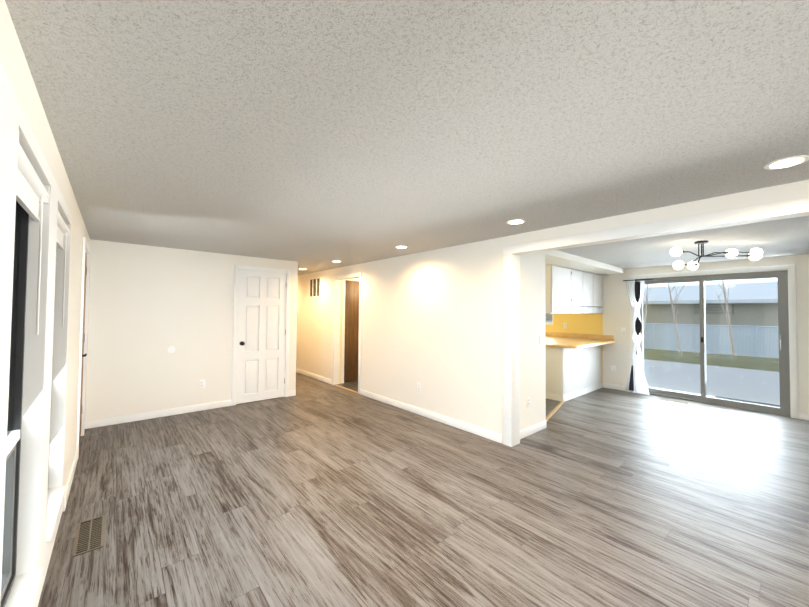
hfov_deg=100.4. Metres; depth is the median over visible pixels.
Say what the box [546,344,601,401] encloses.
base cabinet
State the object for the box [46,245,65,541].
window
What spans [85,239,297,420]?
wall
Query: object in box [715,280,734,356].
bare tree
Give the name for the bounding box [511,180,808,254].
header
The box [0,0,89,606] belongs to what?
wall
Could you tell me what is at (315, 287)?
air vent
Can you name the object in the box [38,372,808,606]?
floor
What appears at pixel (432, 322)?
wall
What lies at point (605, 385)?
baseboard
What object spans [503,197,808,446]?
door frame
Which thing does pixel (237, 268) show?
door frame
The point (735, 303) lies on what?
neighboring building
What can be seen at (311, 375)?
baseboard
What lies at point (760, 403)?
doormat
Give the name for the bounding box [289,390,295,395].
baseboard
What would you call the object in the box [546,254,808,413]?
wall
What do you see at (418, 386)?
outlet
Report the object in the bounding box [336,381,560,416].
floor
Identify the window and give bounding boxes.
[1,201,42,606]
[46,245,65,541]
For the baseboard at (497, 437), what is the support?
attached to the wall at (432, 322)
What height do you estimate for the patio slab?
0.045 m
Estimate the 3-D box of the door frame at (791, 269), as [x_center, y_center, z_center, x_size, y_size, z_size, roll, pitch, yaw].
[4.763,0.531,5.395,0.031,2.120,1.980,2,-2,-41]
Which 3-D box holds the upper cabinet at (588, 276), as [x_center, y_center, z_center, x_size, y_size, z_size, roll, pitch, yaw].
[3.175,-0.187,6.169,0.474,0.748,0.358,2,-2,-41]
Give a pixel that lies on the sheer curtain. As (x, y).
(636, 381)
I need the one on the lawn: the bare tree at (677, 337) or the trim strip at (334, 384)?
the bare tree at (677, 337)
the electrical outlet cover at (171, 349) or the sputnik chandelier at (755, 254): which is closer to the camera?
the sputnik chandelier at (755, 254)
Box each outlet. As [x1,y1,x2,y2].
[199,379,204,387]
[417,382,420,390]
[527,396,529,406]
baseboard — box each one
[85,400,231,428]
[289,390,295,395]
[296,368,331,383]
[360,389,501,442]
[520,420,546,438]
[603,383,624,390]
[799,412,808,419]
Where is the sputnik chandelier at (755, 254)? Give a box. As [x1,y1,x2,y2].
[670,241,762,269]
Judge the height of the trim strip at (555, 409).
0.012 m
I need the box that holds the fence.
[546,321,778,357]
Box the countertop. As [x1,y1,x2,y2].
[546,336,613,347]
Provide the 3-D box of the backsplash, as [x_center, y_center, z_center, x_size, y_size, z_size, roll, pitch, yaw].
[3.141,0.664,7.257,0.020,0.100,2.440,2,-2,-41]
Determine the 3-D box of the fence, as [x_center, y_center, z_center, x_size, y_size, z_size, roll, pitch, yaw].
[10.498,1.373,14.193,0.105,1.100,36.050,2,-2,-41]
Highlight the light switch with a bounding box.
[621,328,625,333]
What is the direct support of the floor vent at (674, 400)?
in the floor at (313, 492)
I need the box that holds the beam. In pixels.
[545,250,624,274]
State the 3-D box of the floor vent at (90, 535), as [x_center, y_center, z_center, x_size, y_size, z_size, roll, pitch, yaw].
[-1.972,1.447,2.115,0.130,0.006,0.400,2,-2,-41]
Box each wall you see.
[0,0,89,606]
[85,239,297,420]
[296,235,510,442]
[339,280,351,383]
[520,251,545,430]
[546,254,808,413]
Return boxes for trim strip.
[334,384,357,392]
[546,401,563,420]
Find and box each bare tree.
[643,284,657,349]
[668,282,686,353]
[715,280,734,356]
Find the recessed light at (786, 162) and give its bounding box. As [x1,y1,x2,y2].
[764,155,808,169]
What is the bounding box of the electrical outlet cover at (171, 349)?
[167,346,175,352]
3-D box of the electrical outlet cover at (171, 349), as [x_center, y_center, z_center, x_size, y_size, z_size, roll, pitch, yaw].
[-3.137,0.621,4.539,0.090,0.090,0.006,2,-2,-41]
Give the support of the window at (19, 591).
in the wall at (23, 117)
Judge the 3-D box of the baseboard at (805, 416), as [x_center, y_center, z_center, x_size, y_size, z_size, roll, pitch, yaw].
[6.263,1.515,3.605,0.012,0.090,2.655,2,-2,-41]
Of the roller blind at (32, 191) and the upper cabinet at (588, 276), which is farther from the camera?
the upper cabinet at (588, 276)
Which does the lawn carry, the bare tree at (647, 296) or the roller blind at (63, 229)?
the bare tree at (647, 296)
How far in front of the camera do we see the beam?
5.18 m
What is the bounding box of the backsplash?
[546,332,613,339]
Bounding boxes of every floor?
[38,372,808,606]
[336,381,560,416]
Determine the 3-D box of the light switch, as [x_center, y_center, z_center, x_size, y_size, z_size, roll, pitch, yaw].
[4.042,0.506,6.227,0.014,0.116,0.072,2,-2,-41]
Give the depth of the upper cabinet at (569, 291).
5.28 m
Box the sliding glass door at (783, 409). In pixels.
[635,270,790,416]
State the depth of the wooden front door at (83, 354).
3.66 m
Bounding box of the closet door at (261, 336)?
[236,270,285,403]
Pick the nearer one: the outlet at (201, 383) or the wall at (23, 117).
the wall at (23, 117)
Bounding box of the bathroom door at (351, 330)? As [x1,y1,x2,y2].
[344,280,358,381]
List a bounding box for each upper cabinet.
[545,265,572,312]
[573,269,584,312]
[585,272,592,312]
[593,273,602,312]
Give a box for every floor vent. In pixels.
[73,515,104,556]
[659,398,688,403]
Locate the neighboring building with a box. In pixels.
[546,282,777,325]
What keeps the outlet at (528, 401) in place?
attached to the wall at (532, 329)
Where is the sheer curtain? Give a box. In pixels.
[623,279,652,394]
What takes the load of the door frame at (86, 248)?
attached to the wall at (23, 117)
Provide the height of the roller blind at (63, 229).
0.690 m
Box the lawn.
[643,349,778,371]
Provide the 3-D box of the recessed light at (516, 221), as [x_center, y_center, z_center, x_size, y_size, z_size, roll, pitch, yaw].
[1.022,-0.748,3.089,0.170,0.008,0.170,2,-2,-41]
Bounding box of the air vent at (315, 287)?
[309,277,320,297]
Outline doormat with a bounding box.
[714,396,779,406]
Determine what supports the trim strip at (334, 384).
on the floor at (313, 492)
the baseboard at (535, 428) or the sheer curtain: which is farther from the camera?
the sheer curtain
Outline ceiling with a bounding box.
[5,0,808,274]
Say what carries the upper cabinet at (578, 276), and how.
hanging from the beam
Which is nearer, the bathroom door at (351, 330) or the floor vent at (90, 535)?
the floor vent at (90, 535)
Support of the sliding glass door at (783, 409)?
in the wall at (613, 318)
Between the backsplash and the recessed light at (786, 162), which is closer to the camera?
the recessed light at (786, 162)
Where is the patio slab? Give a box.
[643,359,779,404]
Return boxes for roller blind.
[16,136,49,333]
[56,211,69,325]
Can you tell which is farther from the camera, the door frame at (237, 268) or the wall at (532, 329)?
the door frame at (237, 268)
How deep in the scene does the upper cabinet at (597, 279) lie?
6.32 m
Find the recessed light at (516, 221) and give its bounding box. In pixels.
[506,219,525,224]
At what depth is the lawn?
11.09 m
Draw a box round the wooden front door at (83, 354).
[79,252,86,439]
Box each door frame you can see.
[62,237,89,511]
[232,265,290,405]
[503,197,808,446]
[630,264,798,418]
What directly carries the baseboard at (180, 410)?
attached to the wall at (149, 306)
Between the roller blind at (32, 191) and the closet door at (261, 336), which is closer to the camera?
the roller blind at (32, 191)
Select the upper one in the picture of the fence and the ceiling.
the ceiling

